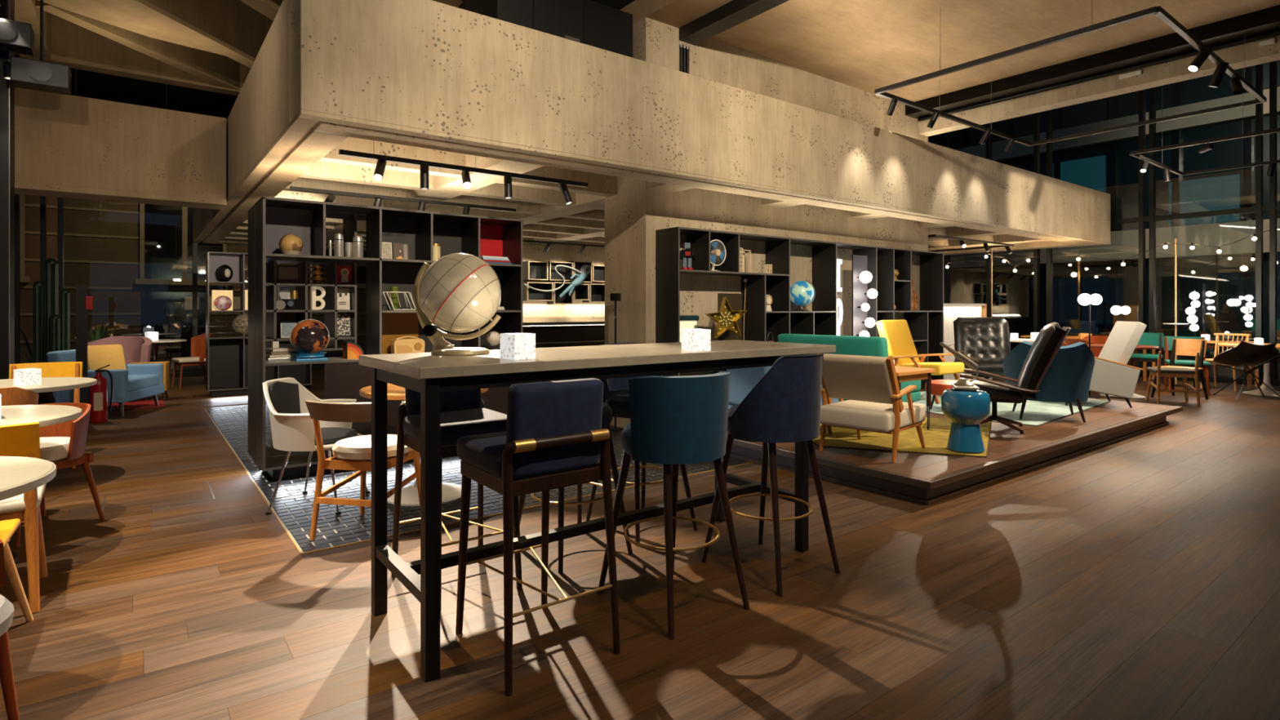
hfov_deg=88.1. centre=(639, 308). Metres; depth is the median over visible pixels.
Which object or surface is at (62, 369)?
chair
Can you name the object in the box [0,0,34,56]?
speaker box
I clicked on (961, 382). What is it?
lamp
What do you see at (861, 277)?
lamp
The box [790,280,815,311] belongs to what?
globe
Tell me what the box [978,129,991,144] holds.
spotlight
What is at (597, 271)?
wall box
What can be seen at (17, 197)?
window
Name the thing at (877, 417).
seat cushion
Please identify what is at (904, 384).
seat cushion
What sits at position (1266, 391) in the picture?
round table
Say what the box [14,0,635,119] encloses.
roof
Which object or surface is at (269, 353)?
paper tray
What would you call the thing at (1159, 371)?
chair
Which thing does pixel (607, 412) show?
bar stool
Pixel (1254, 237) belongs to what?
string lights
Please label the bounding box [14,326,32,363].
potted plant
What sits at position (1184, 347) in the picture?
chair
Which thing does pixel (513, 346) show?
cube
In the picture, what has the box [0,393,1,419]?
cube
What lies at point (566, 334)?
counter
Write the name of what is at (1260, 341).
cube
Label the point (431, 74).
concrete beam
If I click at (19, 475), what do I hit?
round table
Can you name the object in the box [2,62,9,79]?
spotlight
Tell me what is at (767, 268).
box
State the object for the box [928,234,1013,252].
track
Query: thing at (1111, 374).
armchair
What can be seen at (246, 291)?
box
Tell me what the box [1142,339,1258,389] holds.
table
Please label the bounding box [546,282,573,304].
wall box
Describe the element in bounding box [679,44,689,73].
cable conduit
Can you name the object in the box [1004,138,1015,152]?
spotlight
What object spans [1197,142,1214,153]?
spotlight
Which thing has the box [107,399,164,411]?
rug
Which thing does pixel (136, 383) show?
seat cushion
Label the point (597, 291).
wall box
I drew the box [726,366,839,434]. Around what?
armchair
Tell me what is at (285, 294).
projector
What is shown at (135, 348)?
armchair
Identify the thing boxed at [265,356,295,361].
paper tray
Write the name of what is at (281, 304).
alarm clock
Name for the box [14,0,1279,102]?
ceiling
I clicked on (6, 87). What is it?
column
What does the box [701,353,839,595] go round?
bar stool
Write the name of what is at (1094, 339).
chair
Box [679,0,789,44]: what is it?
beam
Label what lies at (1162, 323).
tray
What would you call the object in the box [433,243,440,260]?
glass jar
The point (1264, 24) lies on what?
beam
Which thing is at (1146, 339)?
chair
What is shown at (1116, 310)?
floor lamp
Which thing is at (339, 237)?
flask
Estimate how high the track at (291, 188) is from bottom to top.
0.448 m
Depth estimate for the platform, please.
5.11 m
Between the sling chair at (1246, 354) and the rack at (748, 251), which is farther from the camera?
the sling chair at (1246, 354)
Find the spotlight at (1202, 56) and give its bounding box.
[1187,46,1212,71]
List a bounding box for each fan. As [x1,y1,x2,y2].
[710,239,726,271]
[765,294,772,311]
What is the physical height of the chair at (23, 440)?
0.805 m
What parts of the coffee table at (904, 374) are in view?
leg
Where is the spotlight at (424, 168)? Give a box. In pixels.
[419,162,428,190]
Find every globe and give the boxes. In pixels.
[278,234,302,254]
[289,319,329,361]
[413,253,501,355]
[485,331,500,349]
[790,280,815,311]
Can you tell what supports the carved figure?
on the bookcase at (926, 325)
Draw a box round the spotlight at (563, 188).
[558,182,572,204]
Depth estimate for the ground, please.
16.17 m
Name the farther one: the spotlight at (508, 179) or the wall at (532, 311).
the wall at (532, 311)
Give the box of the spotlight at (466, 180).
[461,171,471,189]
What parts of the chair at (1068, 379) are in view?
leg, leg, leg, leg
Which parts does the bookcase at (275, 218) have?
panel, panel, cabinet door, cabinet door, panel, panel, panel, panel, panel, panel, panel, cabinet door, panel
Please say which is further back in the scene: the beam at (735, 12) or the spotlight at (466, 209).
the spotlight at (466, 209)
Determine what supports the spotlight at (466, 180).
attached to the track at (341, 152)
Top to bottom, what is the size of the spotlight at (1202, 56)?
0.222 m
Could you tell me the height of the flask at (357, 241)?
0.190 m
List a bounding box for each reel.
[307,266,326,272]
[307,272,326,278]
[307,279,326,284]
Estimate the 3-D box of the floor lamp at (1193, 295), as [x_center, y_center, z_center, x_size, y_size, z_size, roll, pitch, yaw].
[8.696,0.495,10.374,0.260,1.570,0.260,0,0,0]
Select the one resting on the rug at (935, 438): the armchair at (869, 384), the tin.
the armchair at (869, 384)
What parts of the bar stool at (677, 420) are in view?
leg, seat, leg, leg, backrest, leg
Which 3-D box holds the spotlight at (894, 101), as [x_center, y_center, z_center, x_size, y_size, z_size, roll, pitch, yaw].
[2.779,-2.221,7.289,0.066,0.189,0.142,0,0,-28]
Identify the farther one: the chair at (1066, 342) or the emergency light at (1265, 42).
the chair at (1066, 342)
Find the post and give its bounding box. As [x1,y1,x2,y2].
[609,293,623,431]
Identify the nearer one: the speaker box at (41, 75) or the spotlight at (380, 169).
the spotlight at (380, 169)
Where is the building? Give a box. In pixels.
[20,194,365,363]
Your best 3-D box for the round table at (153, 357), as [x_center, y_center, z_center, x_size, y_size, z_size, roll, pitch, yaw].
[-7.887,0.900,10.711,0.900,0.760,0.900,0,0,-37]
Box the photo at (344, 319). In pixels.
[337,312,351,337]
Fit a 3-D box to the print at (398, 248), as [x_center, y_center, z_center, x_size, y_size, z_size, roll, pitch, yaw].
[-2.041,-0.481,5.646,0.109,0.133,0.020,0,0,-37]
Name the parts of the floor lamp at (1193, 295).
glass globe, glass globe, glass globe, glass globe, glass globe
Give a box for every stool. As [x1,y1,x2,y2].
[391,387,522,612]
[455,377,620,696]
[518,378,632,573]
[586,342,697,546]
[597,370,749,639]
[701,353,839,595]
[941,388,991,453]
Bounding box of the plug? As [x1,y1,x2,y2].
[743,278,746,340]
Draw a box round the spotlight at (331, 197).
[324,194,335,202]
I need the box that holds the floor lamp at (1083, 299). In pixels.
[1077,293,1102,398]
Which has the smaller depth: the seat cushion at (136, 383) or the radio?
the radio
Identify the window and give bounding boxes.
[14,194,324,377]
[928,59,1279,355]
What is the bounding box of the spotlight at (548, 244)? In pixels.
[543,242,551,253]
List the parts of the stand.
post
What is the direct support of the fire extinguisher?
on the floor
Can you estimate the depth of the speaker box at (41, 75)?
6.00 m
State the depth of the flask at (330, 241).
5.27 m
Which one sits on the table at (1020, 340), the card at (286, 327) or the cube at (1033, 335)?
the cube at (1033, 335)
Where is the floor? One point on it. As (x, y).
(1137, 577)
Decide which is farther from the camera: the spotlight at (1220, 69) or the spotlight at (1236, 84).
the spotlight at (1236, 84)
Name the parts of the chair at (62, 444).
leg, leg, seat, backrest, seat frame, leg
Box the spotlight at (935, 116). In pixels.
[927,111,939,128]
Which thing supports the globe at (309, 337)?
on the bookcase at (275, 218)
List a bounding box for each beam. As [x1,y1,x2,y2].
[14,87,226,209]
[192,0,347,244]
[288,0,1110,245]
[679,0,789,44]
[905,4,1279,121]
[919,35,1279,136]
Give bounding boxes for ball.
[231,313,248,336]
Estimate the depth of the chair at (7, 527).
2.62 m
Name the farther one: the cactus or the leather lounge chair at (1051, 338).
the cactus
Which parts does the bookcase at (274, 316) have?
panel, panel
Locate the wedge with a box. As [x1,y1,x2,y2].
[342,341,364,359]
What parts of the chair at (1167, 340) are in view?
leg, leg, backrest, seat frame, seat, leg, leg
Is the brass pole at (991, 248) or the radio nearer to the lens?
the radio
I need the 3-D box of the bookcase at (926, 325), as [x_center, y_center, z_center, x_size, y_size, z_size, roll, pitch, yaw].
[2.289,0.234,8.226,5.068,2.091,0.360,0,0,-37]
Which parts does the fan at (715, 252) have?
blade, blade, blade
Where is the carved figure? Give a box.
[911,279,918,311]
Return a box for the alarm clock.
[276,300,285,309]
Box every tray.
[265,354,296,358]
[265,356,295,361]
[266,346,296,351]
[266,351,299,355]
[1162,323,1189,324]
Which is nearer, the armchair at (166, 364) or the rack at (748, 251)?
the rack at (748, 251)
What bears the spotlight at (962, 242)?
attached to the track at (1003, 245)
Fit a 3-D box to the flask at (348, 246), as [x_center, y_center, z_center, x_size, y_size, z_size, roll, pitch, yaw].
[-2.364,-0.469,5.363,0.060,0.130,0.059,0,0,-37]
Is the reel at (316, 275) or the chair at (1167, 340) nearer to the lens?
the reel at (316, 275)
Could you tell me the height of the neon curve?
0.510 m
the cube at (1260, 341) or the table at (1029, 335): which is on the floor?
the table at (1029, 335)
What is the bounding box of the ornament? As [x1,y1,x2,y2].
[894,269,898,279]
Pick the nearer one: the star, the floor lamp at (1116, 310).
the star
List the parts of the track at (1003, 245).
rail, rail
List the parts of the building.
door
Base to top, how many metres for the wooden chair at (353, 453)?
0.780 m
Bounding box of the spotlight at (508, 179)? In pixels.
[503,173,512,199]
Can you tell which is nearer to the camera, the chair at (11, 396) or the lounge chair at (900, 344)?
the chair at (11, 396)
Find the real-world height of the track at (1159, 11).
0.682 m
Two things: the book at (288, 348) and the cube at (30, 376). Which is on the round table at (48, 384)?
the cube at (30, 376)
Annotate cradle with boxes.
[382,291,416,310]
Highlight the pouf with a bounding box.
[924,379,956,409]
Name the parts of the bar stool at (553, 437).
leg, leg, seat, seat frame, leg, backrest, rail, leg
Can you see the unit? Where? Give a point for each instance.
(588, 22)
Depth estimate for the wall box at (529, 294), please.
12.28 m
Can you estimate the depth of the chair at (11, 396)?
4.06 m
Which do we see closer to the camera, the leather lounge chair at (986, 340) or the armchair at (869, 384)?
the armchair at (869, 384)
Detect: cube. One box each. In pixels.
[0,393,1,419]
[13,368,41,386]
[144,332,158,341]
[500,333,535,359]
[681,328,711,351]
[1010,333,1018,339]
[1031,332,1039,339]
[1200,334,1210,340]
[1253,337,1263,345]
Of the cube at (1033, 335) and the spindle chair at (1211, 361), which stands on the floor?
the spindle chair at (1211, 361)
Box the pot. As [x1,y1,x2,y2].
[36,391,54,402]
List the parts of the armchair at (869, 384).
leg, post, leg, seat frame, post, leg, armrest, leg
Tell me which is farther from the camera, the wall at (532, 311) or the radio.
the wall at (532, 311)
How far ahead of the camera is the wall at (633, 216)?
7.46 m
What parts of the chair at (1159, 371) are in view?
leg, leg, seat frame, seat, leg, leg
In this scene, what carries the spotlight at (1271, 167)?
attached to the track at (1134, 153)
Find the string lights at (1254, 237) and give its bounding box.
[943,227,1279,271]
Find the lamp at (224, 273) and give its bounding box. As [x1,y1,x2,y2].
[217,264,232,281]
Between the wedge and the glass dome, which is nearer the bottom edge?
the wedge
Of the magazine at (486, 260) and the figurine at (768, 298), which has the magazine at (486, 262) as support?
the magazine at (486, 260)
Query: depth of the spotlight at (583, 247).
11.65 m
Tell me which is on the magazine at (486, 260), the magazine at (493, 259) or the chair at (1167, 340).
the magazine at (493, 259)
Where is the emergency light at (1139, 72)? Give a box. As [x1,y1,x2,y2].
[1119,70,1142,79]
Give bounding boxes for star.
[704,296,746,337]
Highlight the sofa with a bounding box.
[777,333,920,403]
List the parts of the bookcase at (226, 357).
panel, panel, panel, panel, panel, panel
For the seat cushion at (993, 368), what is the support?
on the leather lounge chair at (986, 340)
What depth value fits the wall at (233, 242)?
12.39 m
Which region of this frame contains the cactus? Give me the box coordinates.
[32,258,70,402]
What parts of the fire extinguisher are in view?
label plate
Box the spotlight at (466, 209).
[462,205,470,214]
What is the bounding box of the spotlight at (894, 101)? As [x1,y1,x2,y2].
[886,97,897,115]
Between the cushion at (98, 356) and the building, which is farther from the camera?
the building
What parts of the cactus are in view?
stem, stem, stem, stem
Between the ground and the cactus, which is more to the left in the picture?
the cactus
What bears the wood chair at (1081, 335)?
on the floor
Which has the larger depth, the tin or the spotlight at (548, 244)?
the spotlight at (548, 244)
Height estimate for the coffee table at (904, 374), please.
0.560 m
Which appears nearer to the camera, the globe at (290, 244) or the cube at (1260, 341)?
the globe at (290, 244)
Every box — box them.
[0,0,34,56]
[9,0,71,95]
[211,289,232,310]
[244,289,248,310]
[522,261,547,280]
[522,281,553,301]
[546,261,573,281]
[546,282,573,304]
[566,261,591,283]
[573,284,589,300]
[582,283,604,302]
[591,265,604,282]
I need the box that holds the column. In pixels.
[0,0,14,379]
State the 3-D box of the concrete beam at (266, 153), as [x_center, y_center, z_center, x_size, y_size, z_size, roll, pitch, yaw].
[-5.081,-1.695,8.350,0.380,0.950,10.055,0,0,-37]
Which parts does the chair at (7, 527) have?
seat, leg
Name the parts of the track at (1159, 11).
rail, rail, rail, rail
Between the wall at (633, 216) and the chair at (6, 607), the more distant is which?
the wall at (633, 216)
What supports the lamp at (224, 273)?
on the bookcase at (226, 357)
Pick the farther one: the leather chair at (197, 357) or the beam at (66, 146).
the leather chair at (197, 357)
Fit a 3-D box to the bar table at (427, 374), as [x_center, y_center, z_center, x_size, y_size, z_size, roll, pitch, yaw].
[-0.069,0.740,3.223,2.280,1.080,0.765,0,0,-37]
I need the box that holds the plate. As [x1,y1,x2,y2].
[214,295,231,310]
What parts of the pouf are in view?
leg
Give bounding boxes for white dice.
[271,341,279,347]
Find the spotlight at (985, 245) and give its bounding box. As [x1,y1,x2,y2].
[982,243,990,252]
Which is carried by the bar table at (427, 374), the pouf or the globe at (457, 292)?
the globe at (457, 292)
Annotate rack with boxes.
[739,247,742,271]
[742,249,751,272]
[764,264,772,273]
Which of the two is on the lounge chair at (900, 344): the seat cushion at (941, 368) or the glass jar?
the seat cushion at (941, 368)
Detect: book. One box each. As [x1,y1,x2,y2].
[293,351,327,357]
[391,242,408,259]
[742,251,744,272]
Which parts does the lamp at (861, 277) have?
panel, glass globe, glass globe, glass globe, glass globe, glass globe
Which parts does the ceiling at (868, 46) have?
panel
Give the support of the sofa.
on the platform
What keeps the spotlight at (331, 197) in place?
attached to the track at (291, 188)
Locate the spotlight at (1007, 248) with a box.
[1004,245,1012,253]
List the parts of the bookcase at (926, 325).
panel, panel, panel, panel, panel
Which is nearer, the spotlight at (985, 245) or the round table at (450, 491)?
the round table at (450, 491)
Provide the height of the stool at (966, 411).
0.472 m
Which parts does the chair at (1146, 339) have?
seat frame, seat, backrest, leg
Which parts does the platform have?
trim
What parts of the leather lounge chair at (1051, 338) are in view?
arm, armrest, armrest, seat plate, arm, arm, backrest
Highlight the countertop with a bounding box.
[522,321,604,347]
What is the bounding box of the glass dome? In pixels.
[497,282,504,310]
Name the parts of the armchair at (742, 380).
backrest, leg, armrest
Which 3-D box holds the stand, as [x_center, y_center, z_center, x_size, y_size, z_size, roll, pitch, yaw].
[-6.278,0.505,7.437,0.280,1.550,0.280,0,0,-37]
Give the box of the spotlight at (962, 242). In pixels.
[959,240,966,248]
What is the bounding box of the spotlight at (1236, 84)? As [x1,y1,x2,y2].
[1229,78,1244,94]
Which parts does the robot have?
leg, chest plate, leg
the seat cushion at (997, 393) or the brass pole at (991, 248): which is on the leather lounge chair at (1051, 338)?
the seat cushion at (997, 393)
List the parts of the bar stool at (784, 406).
leg, seat, leg, leg, backrest, leg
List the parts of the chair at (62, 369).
leg, backrest, leg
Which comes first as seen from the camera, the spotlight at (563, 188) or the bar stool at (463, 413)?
the bar stool at (463, 413)
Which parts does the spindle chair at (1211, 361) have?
seat, leg, seat frame, backrest, leg, leg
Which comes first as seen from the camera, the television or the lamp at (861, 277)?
the television
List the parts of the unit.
name plate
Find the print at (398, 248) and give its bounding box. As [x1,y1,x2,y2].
[394,244,404,259]
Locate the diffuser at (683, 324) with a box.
[680,320,696,342]
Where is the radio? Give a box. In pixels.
[390,336,424,353]
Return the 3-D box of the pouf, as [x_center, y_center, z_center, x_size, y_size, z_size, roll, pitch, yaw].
[3.364,0.944,7.177,0.500,0.315,0.500,0,0,-37]
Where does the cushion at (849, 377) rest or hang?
on the armchair at (869, 384)
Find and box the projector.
[278,288,297,310]
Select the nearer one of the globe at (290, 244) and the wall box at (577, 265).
the globe at (290, 244)
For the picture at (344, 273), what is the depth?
5.65 m
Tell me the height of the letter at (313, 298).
0.195 m
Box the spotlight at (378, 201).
[373,196,382,206]
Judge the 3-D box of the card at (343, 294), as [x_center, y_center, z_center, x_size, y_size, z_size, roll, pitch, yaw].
[-2.552,-0.082,5.665,0.120,0.186,0.031,0,0,-37]
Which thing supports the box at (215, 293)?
on the bookcase at (226, 357)
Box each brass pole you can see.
[991,248,992,317]
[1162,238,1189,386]
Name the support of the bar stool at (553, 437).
on the floor
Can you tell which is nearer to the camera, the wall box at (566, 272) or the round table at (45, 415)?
the round table at (45, 415)
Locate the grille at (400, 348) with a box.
[396,345,412,353]
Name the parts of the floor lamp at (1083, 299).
glass globe, glass globe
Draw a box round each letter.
[311,286,325,310]
[836,258,841,291]
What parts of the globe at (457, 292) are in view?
knob, arm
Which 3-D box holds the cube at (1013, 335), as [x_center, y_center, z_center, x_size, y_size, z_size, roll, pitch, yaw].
[6.489,0.485,11.460,0.110,0.110,0.110,0,0,36]
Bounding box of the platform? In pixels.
[726,388,1182,505]
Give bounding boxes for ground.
[155,346,1279,380]
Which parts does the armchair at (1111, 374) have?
panel, arm trim, backrest, leg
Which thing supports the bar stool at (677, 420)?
on the floor
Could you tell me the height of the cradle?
0.151 m
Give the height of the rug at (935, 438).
0.010 m
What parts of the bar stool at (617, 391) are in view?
leg, seat, backrest, leg, leg, leg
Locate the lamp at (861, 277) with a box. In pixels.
[852,254,877,336]
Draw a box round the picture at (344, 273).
[337,265,351,284]
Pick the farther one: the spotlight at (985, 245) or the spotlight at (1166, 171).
the spotlight at (985, 245)
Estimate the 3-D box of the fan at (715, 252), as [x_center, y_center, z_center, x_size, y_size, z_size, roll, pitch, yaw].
[0.790,-0.562,7.068,0.282,0.346,0.156,0,0,-37]
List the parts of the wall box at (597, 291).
frame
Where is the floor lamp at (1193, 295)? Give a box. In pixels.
[1185,289,1202,391]
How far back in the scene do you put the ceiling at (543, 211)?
7.28 m
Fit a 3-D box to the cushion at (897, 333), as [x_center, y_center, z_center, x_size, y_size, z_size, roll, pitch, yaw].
[3.271,0.437,8.378,0.540,0.586,0.293,0,0,-35]
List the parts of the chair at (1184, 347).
leg, leg, seat, backrest, leg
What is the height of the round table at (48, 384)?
0.740 m
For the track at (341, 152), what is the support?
hanging from the ceiling at (543, 211)
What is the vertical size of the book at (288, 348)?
0.022 m
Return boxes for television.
[276,264,300,283]
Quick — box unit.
[457,0,632,57]
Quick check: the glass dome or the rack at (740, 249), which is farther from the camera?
the rack at (740, 249)
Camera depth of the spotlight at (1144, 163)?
8.47 m
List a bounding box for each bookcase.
[205,251,311,396]
[248,204,365,460]
[254,196,522,480]
[655,226,943,388]
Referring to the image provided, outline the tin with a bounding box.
[390,286,398,309]
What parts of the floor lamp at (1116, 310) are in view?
glass globe, glass globe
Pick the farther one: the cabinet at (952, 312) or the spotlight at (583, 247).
the spotlight at (583, 247)
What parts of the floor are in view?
hatch frame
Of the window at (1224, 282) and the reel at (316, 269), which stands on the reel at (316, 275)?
the reel at (316, 269)
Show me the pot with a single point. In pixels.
(46, 397)
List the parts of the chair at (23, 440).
seat frame, backrest, seat, leg, leg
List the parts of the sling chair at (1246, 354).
wire leg, wire leg, wire leg, wire leg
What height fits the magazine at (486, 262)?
0.017 m
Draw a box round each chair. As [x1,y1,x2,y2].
[0,386,39,405]
[0,422,48,613]
[0,518,33,622]
[0,539,19,719]
[8,361,83,468]
[14,402,105,547]
[171,333,213,388]
[305,400,420,540]
[875,320,964,404]
[953,316,1010,378]
[957,321,1071,434]
[1003,341,1094,422]
[1062,338,1095,356]
[1077,333,1092,339]
[1081,335,1108,357]
[1128,332,1163,386]
[1146,351,1200,406]
[1151,338,1208,401]
[1163,336,1210,395]
[1200,333,1251,391]
[1213,340,1279,399]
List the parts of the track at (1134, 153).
rail, rail, rail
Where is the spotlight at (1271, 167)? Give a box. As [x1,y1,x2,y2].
[1266,163,1275,176]
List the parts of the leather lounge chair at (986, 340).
seat plate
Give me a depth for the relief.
12.40 m
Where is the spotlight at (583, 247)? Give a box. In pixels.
[577,244,586,254]
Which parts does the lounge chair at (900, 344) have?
leg, armrest, leg, leg, armrest, leg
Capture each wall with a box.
[217,238,365,251]
[522,237,604,322]
[604,17,928,428]
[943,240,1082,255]
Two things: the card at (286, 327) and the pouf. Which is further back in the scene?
the pouf
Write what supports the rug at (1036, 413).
on the platform
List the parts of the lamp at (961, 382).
arm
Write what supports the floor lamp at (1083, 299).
on the floor
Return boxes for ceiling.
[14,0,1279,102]
[223,137,1049,253]
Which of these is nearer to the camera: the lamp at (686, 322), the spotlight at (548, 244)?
the lamp at (686, 322)
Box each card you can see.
[280,321,296,337]
[337,288,350,309]
[382,242,392,258]
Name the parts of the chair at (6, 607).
backrest, seat, leg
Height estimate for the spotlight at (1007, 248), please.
0.154 m
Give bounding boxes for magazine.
[480,255,507,258]
[480,257,509,260]
[483,259,510,262]
[486,262,511,264]
[951,383,979,389]
[951,386,977,391]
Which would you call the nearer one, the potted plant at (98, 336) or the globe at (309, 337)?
the globe at (309, 337)
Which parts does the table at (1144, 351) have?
leg, leg, leg, leg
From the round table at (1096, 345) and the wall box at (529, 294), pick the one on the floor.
the round table at (1096, 345)
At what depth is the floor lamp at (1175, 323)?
10.97 m
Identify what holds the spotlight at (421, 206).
attached to the track at (291, 188)
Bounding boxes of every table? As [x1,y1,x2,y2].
[0,377,97,484]
[0,404,82,561]
[0,456,56,500]
[150,339,186,361]
[358,339,835,682]
[359,382,488,506]
[894,365,935,429]
[988,337,1035,379]
[1020,334,1078,338]
[1087,343,1159,399]
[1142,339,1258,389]
[1217,342,1279,396]
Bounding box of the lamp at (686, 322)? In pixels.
[680,315,698,342]
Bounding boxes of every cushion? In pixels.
[87,344,126,369]
[128,374,159,391]
[820,400,925,432]
[822,353,893,404]
[875,320,919,364]
[896,362,964,375]
[901,379,920,392]
[924,379,956,395]
[957,377,1023,403]
[963,363,1004,374]
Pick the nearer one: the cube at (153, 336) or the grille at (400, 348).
the grille at (400, 348)
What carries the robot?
on the bookcase at (926, 325)
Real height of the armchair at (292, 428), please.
0.811 m
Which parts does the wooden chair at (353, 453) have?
leg, backrest, leg, seat frame, seat, leg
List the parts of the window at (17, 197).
pane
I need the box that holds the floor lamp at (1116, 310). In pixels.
[1109,305,1130,399]
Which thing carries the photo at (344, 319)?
on the bookcase at (274, 316)
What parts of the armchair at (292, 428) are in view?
leg, leg, leg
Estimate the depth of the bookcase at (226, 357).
9.87 m
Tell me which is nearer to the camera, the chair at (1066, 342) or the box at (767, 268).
the box at (767, 268)
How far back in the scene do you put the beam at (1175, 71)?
8.00 m
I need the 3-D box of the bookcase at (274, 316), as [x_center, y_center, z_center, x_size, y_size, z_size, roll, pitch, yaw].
[-2.294,0.231,5.959,2.101,2.099,0.405,0,0,-37]
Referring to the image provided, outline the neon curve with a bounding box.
[836,298,843,335]
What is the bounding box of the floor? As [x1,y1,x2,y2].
[0,369,1279,719]
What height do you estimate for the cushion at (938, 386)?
0.152 m
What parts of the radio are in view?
handle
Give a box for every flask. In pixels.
[328,240,332,256]
[333,232,343,256]
[344,242,352,257]
[352,235,363,257]
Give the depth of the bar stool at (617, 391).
3.82 m
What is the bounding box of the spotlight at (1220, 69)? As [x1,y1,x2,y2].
[1208,62,1229,87]
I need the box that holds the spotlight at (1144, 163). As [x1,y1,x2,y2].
[1139,160,1148,173]
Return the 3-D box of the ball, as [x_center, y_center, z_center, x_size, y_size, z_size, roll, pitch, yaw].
[-5.877,0.240,9.852,0.340,0.340,0.337,0,0,-37]
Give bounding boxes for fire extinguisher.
[88,364,113,422]
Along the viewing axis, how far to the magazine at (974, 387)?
5.05 m
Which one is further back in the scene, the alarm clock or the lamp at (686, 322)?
the lamp at (686, 322)
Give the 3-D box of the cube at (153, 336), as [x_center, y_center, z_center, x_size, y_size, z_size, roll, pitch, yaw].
[-7.872,0.450,10.659,0.140,0.140,0.140,0,0,36]
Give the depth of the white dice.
5.11 m
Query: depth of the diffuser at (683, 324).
6.73 m
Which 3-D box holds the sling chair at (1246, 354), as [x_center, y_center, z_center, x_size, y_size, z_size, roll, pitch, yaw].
[8.685,0.866,9.417,0.745,0.841,0.595,0,0,18]
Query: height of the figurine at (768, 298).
0.185 m
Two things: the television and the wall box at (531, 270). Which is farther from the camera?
the wall box at (531, 270)
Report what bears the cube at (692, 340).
on the bar table at (427, 374)
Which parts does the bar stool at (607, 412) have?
leg, leg, leg, backrest, seat, leg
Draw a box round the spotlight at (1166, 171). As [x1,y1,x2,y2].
[1163,168,1170,181]
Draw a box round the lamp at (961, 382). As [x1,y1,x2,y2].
[939,342,978,386]
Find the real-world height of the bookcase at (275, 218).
2.099 m
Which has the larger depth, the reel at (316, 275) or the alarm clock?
the reel at (316, 275)
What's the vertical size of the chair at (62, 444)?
0.703 m
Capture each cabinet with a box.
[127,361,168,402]
[943,303,986,379]
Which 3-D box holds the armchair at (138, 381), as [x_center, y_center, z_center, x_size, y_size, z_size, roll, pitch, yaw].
[-6.538,0.890,8.142,0.810,0.787,0.960,0,0,-12]
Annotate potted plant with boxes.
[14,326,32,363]
[70,323,115,342]
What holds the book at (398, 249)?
on the bookcase at (275, 218)
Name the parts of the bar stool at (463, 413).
leg, seat frame, leg, backrest, seat, leg, leg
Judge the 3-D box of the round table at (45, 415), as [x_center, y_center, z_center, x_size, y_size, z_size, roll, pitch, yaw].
[-3.352,0.910,3.255,0.929,0.740,0.929,0,0,-37]
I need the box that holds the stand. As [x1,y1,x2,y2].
[75,284,93,423]
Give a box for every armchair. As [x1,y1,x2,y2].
[46,349,164,417]
[87,336,151,364]
[262,377,369,515]
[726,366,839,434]
[815,353,925,462]
[1065,320,1146,408]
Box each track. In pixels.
[289,182,515,212]
[338,140,587,186]
[522,240,604,247]
[874,0,1266,146]
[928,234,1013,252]
[1128,67,1279,175]
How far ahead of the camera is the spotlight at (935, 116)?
7.78 m
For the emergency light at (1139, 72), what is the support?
attached to the beam at (1175, 71)
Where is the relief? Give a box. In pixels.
[524,264,591,297]
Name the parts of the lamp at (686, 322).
lamp shade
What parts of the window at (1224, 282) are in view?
window post, window post, window post, window post, window post, window post, window post, window post, window post, window post, window post, window post, window post, window post, window post, window post, window post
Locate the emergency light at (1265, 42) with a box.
[1258,38,1275,46]
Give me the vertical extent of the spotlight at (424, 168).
0.204 m
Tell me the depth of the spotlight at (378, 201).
6.72 m
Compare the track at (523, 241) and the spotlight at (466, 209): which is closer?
the spotlight at (466, 209)
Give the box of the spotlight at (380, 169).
[373,160,386,181]
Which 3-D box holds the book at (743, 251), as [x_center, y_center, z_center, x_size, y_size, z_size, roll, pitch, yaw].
[1.110,-0.519,7.482,0.200,0.260,0.012,0,0,-37]
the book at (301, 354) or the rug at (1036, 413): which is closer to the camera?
the book at (301, 354)
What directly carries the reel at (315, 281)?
on the bookcase at (274, 316)
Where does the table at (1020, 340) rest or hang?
on the floor
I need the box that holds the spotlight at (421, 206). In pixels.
[417,200,426,210]
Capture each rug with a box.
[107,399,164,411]
[813,417,991,457]
[913,391,1110,426]
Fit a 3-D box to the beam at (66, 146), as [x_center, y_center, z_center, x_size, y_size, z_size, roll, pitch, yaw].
[-5.544,-1.650,7.003,1.945,0.980,0.460,0,0,-37]
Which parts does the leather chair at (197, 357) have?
leg, leg, seat, seat frame, backrest, leg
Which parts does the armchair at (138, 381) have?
backrest, armrest, leg, armrest, leg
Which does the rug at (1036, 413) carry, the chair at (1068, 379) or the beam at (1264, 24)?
the chair at (1068, 379)
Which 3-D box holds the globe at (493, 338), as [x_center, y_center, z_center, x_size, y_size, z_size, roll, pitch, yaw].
[-1.337,0.303,6.042,0.136,0.193,0.136,0,0,-37]
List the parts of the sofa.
backrest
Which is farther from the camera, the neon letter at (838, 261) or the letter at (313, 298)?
the neon letter at (838, 261)
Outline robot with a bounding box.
[680,242,695,270]

